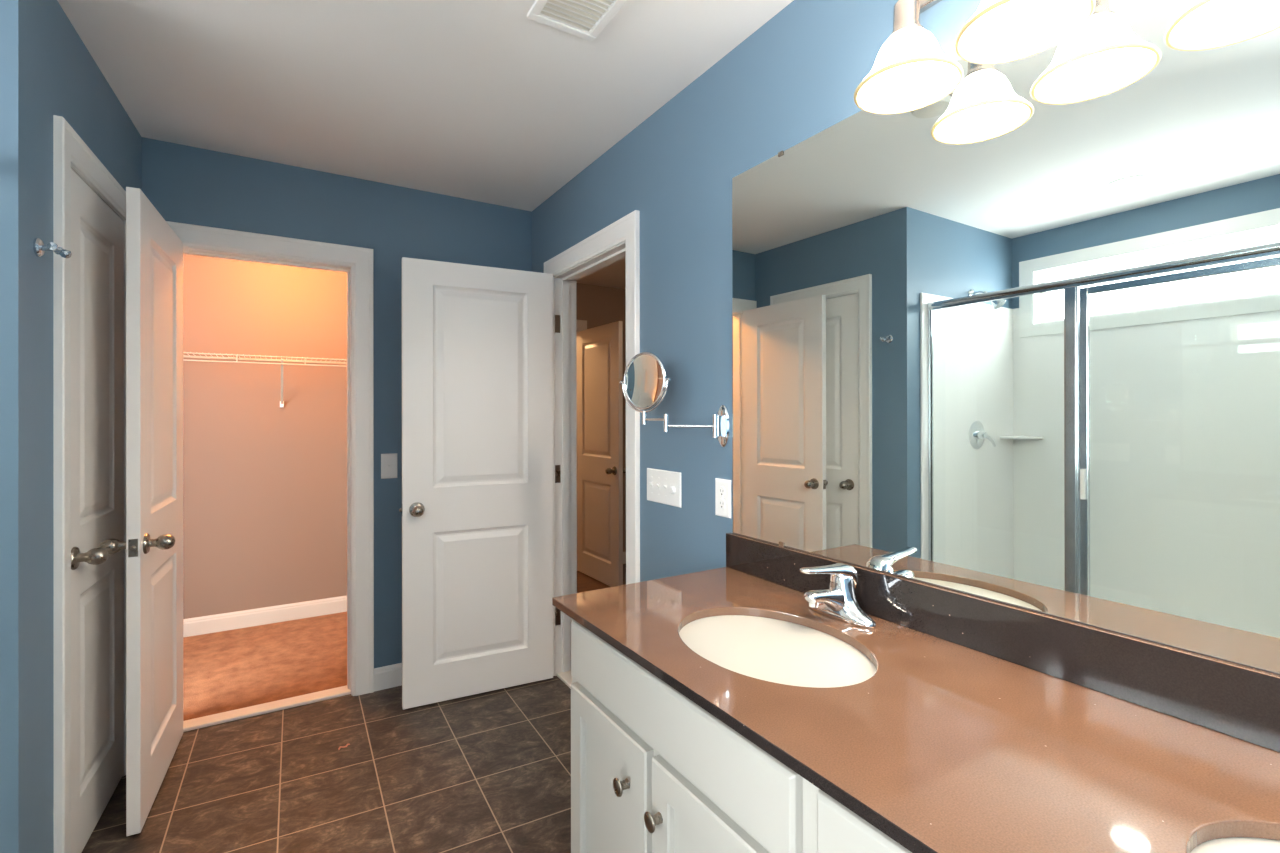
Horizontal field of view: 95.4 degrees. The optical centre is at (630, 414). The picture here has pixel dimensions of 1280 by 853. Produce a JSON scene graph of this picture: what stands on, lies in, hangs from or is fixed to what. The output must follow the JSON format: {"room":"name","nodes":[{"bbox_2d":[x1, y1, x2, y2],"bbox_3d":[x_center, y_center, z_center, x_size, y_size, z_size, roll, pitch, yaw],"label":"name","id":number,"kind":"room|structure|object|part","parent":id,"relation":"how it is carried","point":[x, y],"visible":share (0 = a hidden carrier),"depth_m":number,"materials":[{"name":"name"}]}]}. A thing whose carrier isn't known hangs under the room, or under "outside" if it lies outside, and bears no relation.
{"room":"bathroom","nodes":[
{"label":"bathroom","id":0,"kind":"room"},
{"bbox_2d":[0,0,17,852],"bbox_3d":[-1.935,0.099,1.129,1.099,2.440,0.115,0,0,-31],"label":"wall","id":1,"kind":"structure","parent":0,"point":[8,8],"depth_m":1.36,"materials":[{"name":"blue paint"}]},
{"bbox_2d":[33,238,71,258],"bbox_3d":[-1.457,-0.419,1.474,0.065,0.046,0.052,0,0,-29],"label":"robe hook","id":2,"kind":"object","parent":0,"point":[39,247],"visible":1,"depth_m":1.46,"materials":[{"name":"silver metal"}]},
{"bbox_3d":[-1.458,-0.418,1.470,0.046,0.017,0.015,0,0,-29],"label":"post","id":3,"kind":"part","parent":2,"relation":"part of","materials":[{"name":"silver metal"}]},
{"bbox_2d":[18,0,141,852],"bbox_3d":[-1.762,0.100,1.820,0.140,2.440,1.112,0,0,-29],"label":"wall","id":4,"kind":"structure","parent":0,"point":[58,75],"depth_m":1.47,"materials":[{"name":"blue paint"}]},
{"bbox_2d":[53,115,125,852],"bbox_3d":[-1.748,0.261,1.858,0.121,2.118,0.748,0,0,-29],"label":"trim","id":5,"kind":"structure","parent":4,"relation":"attached to","point":[70,151],"depth_m":1.56,"materials":[{"name":"white paint"}]},
{"bbox_2d":[71,169,123,852],"bbox_3d":[-1.696,0.301,1.886,0.111,2.014,0.566,0,0,-29],"label":"door","id":6,"kind":"structure","parent":4,"relation":"in","point":[97,233],"depth_m":1.86,"materials":[{"name":"white paint"}]},
{"bbox_3d":[-1.570,0.414,1.701,0.067,0.049,0.049,0,0,-29],"label":"knob","id":7,"kind":"part","parent":6,"relation":"part of","materials":[{"name":"silver metal"}]},
{"bbox_2d":[100,187,182,835],"bbox_3d":[-1.700,0.300,2.097,0.187,2.016,0.670,0,0,-28],"label":"door","id":8,"kind":"structure","parent":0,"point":[153,545],"depth_m":1.96,"materials":[{"name":"white paint"}]},
{"bbox_3d":[-1.629,0.414,1.836,0.067,0.049,0.049,0,0,-28],"label":"knob","id":9,"kind":"part","parent":8,"relation":"part of","materials":[{"name":"silver metal"}]},
{"bbox_3d":[-1.547,0.414,1.811,0.023,0.056,0.002,0,0,-28],"label":"latch plate","id":10,"kind":"part","parent":8,"relation":"part of","materials":[{"name":"silver metal"}]},
{"bbox_3d":[-1.523,0.414,1.893,0.067,0.049,0.049,0,0,-28],"label":"knob","id":11,"kind":"part","parent":8,"relation":"part of","materials":[{"name":"silver metal"}]},
{"bbox_2d":[183,254,346,618],"bbox_3d":[-2.345,0.102,3.677,2.597,2.440,0.100,0,0,-31],"label":"wall","id":12,"kind":"structure","parent":0,"point":[265,482],"depth_m":3.64,"materials":[{"name":"brown paint"}]},
{"bbox_2d":[183,595,346,636],"bbox_3d":[-2.274,1.265,3.651,2.490,0.115,0.014,0,0,-31],"label":"baseboard","id":13,"kind":"structure","parent":12,"relation":"attached to","point":[195,626],"depth_m":3.63,"materials":[{"name":"beige paint"}]},
{"bbox_2d":[183,352,346,406],"bbox_3d":[-2.240,-0.198,3.505,2.302,0.300,0.303,0,0,-31],"label":"wire shelf","id":14,"kind":"object","parent":12,"relation":"attached to","point":[211,354],"visible":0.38,"depth_m":3.50,"materials":[{"name":"beige metal"}]},
{"bbox_2d":[142,137,531,667],"bbox_3d":[-1.335,0.100,2.792,1.786,2.440,0.115,0,0,-31],"label":"wall","id":15,"kind":"structure","parent":0,"point":[185,184],"depth_m":2.80,"materials":[{"name":"blue paint"}]},
{"bbox_2d":[183,685,350,731],"bbox_3d":[-1.623,1.312,2.609,0.665,0.016,0.080,0,0,-31],"label":"trim","id":16,"kind":"structure","parent":15,"relation":"attached to","point":[196,723],"depth_m":2.58,"materials":[{"name":"beige wood"}]},
{"bbox_2d":[166,221,373,695],"bbox_3d":[-1.627,0.265,2.615,0.855,2.110,0.157,0,0,-31],"label":"trim","id":17,"kind":"structure","parent":15,"relation":"attached to","point":[357,262],"depth_m":2.74,"materials":[{"name":"white paint"}]},
{"bbox_2d":[374,663,401,691],"bbox_3d":[-0.881,1.267,2.989,0.806,0.105,0.014,0,0,-31],"label":"baseboard","id":18,"kind":"structure","parent":15,"relation":"attached to","point":[385,677],"depth_m":2.81,"materials":[{"name":"white paint"}]},
{"bbox_2d":[381,453,396,478],"bbox_3d":[-1.165,0.248,2.817,0.074,0.120,0.016,0,0,-31],"label":"light switch","id":19,"kind":"object","parent":15,"relation":"attached to","point":[388,461],"visible":1,"depth_m":2.82,"materials":[{"name":"white plastic"}]},
{"bbox_2d":[82,564,625,852],"bbox_3d":[-0.402,1.342,2.268,5.140,0.072,7.700,0,0,-31],"label":"floor","id":20,"kind":"structure","parent":0,"point":[490,771],"depth_m":2.19,"materials":[{"name":"tile"}]},
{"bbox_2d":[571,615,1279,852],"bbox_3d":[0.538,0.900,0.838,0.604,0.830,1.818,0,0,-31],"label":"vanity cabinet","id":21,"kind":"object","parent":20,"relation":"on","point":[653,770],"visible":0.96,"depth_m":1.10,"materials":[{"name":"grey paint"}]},
{"bbox_3d":[-0.051,0.929,1.301,0.020,0.525,0.345,0,0,-31],"label":"cabinet door","id":22,"kind":"part","parent":21,"relation":"part of","materials":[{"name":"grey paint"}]},
{"bbox_3d":[-0.018,0.764,1.199,0.028,0.036,0.036,0,0,-31],"label":"knob","id":23,"kind":"part","parent":21,"relation":"part of","materials":[{"name":"silver metal"}]},
{"bbox_3d":[0.045,0.764,1.096,0.028,0.036,0.036,0,0,-31],"label":"knob","id":24,"kind":"part","parent":21,"relation":"part of","materials":[{"name":"silver metal"}]},
{"bbox_3d":[0.141,0.928,0.983,0.020,0.525,0.358,0,0,-31],"label":"cabinet door","id":25,"kind":"part","parent":21,"relation":"part of","materials":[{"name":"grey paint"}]},
{"bbox_3d":[0.308,0.578,0.707,0.020,0.138,0.199,0,0,-31],"label":"drawer","id":26,"kind":"part","parent":21,"relation":"part of","materials":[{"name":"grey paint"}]},
{"bbox_2d":[552,533,1279,852],"bbox_3d":[0.539,0.424,0.845,0.596,0.123,1.868,0,0,-31],"label":"countertop","id":27,"kind":"structure","parent":21,"relation":"on","point":[981,725],"depth_m":0.87,"materials":[{"name":"brown stone"}]},
{"bbox_2d":[799,563,875,628],"bbox_3d":[0.461,0.402,1.347,0.164,0.127,0.155,0,0,3],"label":"faucet","id":28,"kind":"object","parent":27,"relation":"on","point":[838,601],"visible":1,"depth_m":1.31,"materials":[{"name":"silver metal"}]},
{"bbox_3d":[0.446,0.427,1.322,0.126,0.067,0.056,0,0,-31],"label":"spout","id":29,"kind":"part","parent":28,"relation":"part of","materials":[{"name":"silver metal"}]},
{"bbox_3d":[0.451,0.370,1.325,0.171,0.064,0.052,0,0,-31],"label":"lever","id":30,"kind":"part","parent":28,"relation":"part of","materials":[{"name":"silver metal"}]},
{"bbox_2d":[57,0,793,288],"bbox_3d":[-0.404,-1.172,2.259,5.150,0.100,7.720,0,0,-31],"label":"ceiling","id":31,"kind":"structure","parent":0,"point":[485,101],"depth_m":1.94,"materials":[{"name":"white paint"}]},
{"bbox_2d":[527,0,626,41],"bbox_3d":[-0.138,-1.117,1.579,0.208,0.012,0.244,0,0,-31],"label":"ceiling vent","id":32,"kind":"object","parent":31,"relation":"in","point":[574,17],"visible":1,"depth_m":1.62,"materials":[{"name":"white plastic"}]},
{"bbox_2d":[576,283,625,551],"bbox_3d":[-0.316,0.101,5.069,2.088,2.440,0.100,0,0,-31],"label":"wall","id":33,"kind":"structure","parent":0,"point":[597,305],"depth_m":5.08,"materials":[{"name":"beige paint"}]},
{"bbox_2d":[577,320,586,570],"bbox_3d":[-0.811,0.259,4.757,0.970,2.125,0.121,0,0,-31],"label":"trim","id":34,"kind":"structure","parent":33,"relation":"attached to","point":[581,324],"depth_m":4.93,"materials":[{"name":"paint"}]},
{"bbox_2d":[577,321,625,586],"bbox_3d":[-0.260,0.305,4.637,0.187,2.008,0.710,0,0,-32],"label":"door","id":35,"kind":"structure","parent":33,"relation":"in","point":[600,469],"depth_m":4.58,"materials":[{"name":"white paint"}]},
{"bbox_3d":[-0.153,0.420,4.355,0.067,0.049,0.049,0,0,-32],"label":"knob","id":36,"kind":"part","parent":35,"relation":"part of","materials":[{"name":"silver metal"}]},
{"bbox_2d":[623,552,625,563],"bbox_3d":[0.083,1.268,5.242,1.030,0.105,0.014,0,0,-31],"label":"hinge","id":37,"kind":"structure","parent":33,"relation":"attached to","point":[624,553],"depth_m":5.15,"materials":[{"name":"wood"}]},
{"bbox_2d":[532,0,981,581],"bbox_3d":[0.371,0.097,1.809,0.115,2.440,6.110,0,0,-31],"label":"wall","id":38,"kind":"structure","parent":0,"point":[797,76],"depth_m":1.92,"materials":[{"name":"blue paint"}]},
{"bbox_2d":[399,257,552,709],"bbox_3d":[-0.705,0.303,2.751,0.722,2.008,0.187,0,0,-27],"label":"door","id":39,"kind":"structure","parent":38,"relation":"in","point":[477,508],"depth_m":2.72,"materials":[{"name":"white paint"}]},
{"bbox_3d":[-0.937,0.424,2.568,0.049,0.049,0.067,0,0,-27],"label":"knob","id":40,"kind":"part","parent":39,"relation":"part of","materials":[{"name":"silver metal"}]},
{"bbox_2d":[556,670,571,688],"bbox_3d":[-0.156,1.311,2.657,0.080,0.014,0.712,0,0,-31],"label":"trim","id":41,"kind":"structure","parent":38,"relation":"attached to","point":[566,677],"depth_m":2.90,"materials":[{"name":"beige wood"}]},
{"bbox_2d":[544,210,639,675],"bbox_3d":[-0.147,0.265,2.665,0.157,2.107,0.902,0,0,-31],"label":"trim","id":42,"kind":"structure","parent":38,"relation":"attached to","point":[620,240],"depth_m":2.94,"materials":[{"name":"white paint"}]},
{"bbox_3d":[-0.089,0.265,2.700,0.021,2.107,0.902,0,0,-31],"label":"casing","id":43,"kind":"part","parent":42,"relation":"part of","materials":[{"name":"white paint"}]},
{"bbox_2d":[647,468,680,507],"bbox_3d":[0.126,0.258,2.085,0.018,0.121,0.208,0,0,-31],"label":"light switch","id":44,"kind":"object","parent":38,"relation":"attached to","point":[663,486],"visible":1,"depth_m":2.07,"materials":[{"name":"white plastic"}]},
{"bbox_3d":[0.147,0.265,2.045,0.012,0.029,0.029,0,0,-31],"label":"dimmer knob","id":45,"kind":"part","parent":44,"relation":"part of","materials":[{"name":"white plastic"}]},
{"bbox_2d":[620,352,730,446],"bbox_3d":[0.129,-0.056,1.912,0.428,0.314,0.065,0,0,34],"label":"makeup mirror","id":46,"kind":"object","parent":38,"relation":"attached to","point":[645,381],"visible":1,"depth_m":1.95,"materials":[{"name":"silver metal"}]},
{"bbox_3d":[0.046,-0.115,1.968,0.042,0.179,0.174,0,0,-31],"label":"magnifying glass","id":47,"kind":"part","parent":46,"relation":"part of","materials":[{"name":"white mirror"}]},
{"bbox_3d":[0.053,-0.115,1.974,0.004,0.179,0.179,0,0,-45],"label":"reverse glass","id":48,"kind":"part","parent":46,"relation":"part of","materials":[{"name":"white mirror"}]},
{"bbox_3d":[0.083,0.015,1.930,0.010,0.009,0.105,0,0,-41],"label":"arm","id":49,"kind":"part","parent":46,"relation":"part of","materials":[{"name":"silver metal"}]},
{"bbox_3d":[0.191,0.036,1.848,0.170,0.009,0.010,0,0,30],"label":"arm","id":50,"kind":"part","parent":46,"relation":"part of","materials":[{"name":"silver metal"}]},
{"bbox_3d":[0.290,0.035,1.821,0.010,0.132,0.060,0,0,-31],"label":"wall plate","id":51,"kind":"part","parent":46,"relation":"part of","materials":[{"name":"silver metal"}]},
{"bbox_2d":[715,478,730,517],"bbox_3d":[0.290,0.261,1.825,0.008,0.118,0.074,0,0,-31],"label":"power outlet","id":52,"kind":"object","parent":38,"relation":"attached to","point":[722,486],"visible":1,"depth_m":1.82,"materials":[{"name":"white plastic"}]},
{"bbox_2d":[718,486,725,496],"bbox_3d":[0.288,0.241,1.823,0.002,0.034,0.034,0,0,-31],"label":"receptacle","id":53,"kind":"object","parent":52,"relation":"attached to","point":[721,489],"depth_m":1.82,"materials":[{"name":"white plastic"}]},
{"bbox_2d":[718,499,725,509],"bbox_3d":[0.288,0.280,1.823,0.002,0.034,0.034,0,0,-31],"label":"receptacle","id":54,"kind":"object","parent":52,"relation":"attached to","point":[721,502],"depth_m":1.82,"materials":[{"name":"white plastic"}]},
{"bbox_2d":[854,0,963,114],"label":"vanity light","id":55,"kind":"object","parent":38,"relation":"attached to","point":[914,68],"depth_m":1.14,"materials":[{"name":"white glass"}]},
{"bbox_3d":[0.543,-0.702,1.144,0.058,0.088,0.058,0,0,-31],"label":"bulb","id":56,"kind":"part","parent":55,"relation":"part of","materials":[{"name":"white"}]},
{"bbox_3d":[0.543,-0.695,1.144,0.189,0.102,0.189,0,0,-31],"label":"lamp shade","id":57,"kind":"part","parent":55,"relation":"part of","materials":[{"name":"white glass"}]},
{"bbox_2d":[726,533,1279,752],"bbox_3d":[0.786,0.413,0.994,0.020,0.103,1.868,0,0,-31],"label":"backsplash","id":58,"kind":"structure","parent":38,"relation":"attached to","point":[1241,702],"depth_m":1.02,"materials":[{"name":"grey stone"}]},
{"bbox_2d":[732,0,1279,674],"bbox_3d":[0.789,-0.184,0.999,0.008,1.092,1.832,0,0,-31],"label":"wall mirror","id":59,"kind":"object","parent":38,"relation":"attached to","point":[1012,337],"visible":1,"depth_m":1.05,"materials":[{"name":"white mirror"}]},
{"bbox_2d":[954,0,1095,64],"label":"vanity light","id":60,"kind":"object","parent":38,"relation":"attached to","point":[1000,31],"depth_m":1.01,"materials":[{"name":"white glass"}]},
{"bbox_3d":[0.650,-0.703,0.968,0.058,0.088,0.058,0,0,-31],"label":"bulb","id":61,"kind":"part","parent":60,"relation":"part of","materials":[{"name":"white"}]},
{"bbox_3d":[0.650,-0.696,0.968,0.189,0.102,0.189,0,0,-31],"label":"lamp shade","id":62,"kind":"part","parent":60,"relation":"part of","materials":[{"name":"white glass"}]}
]}

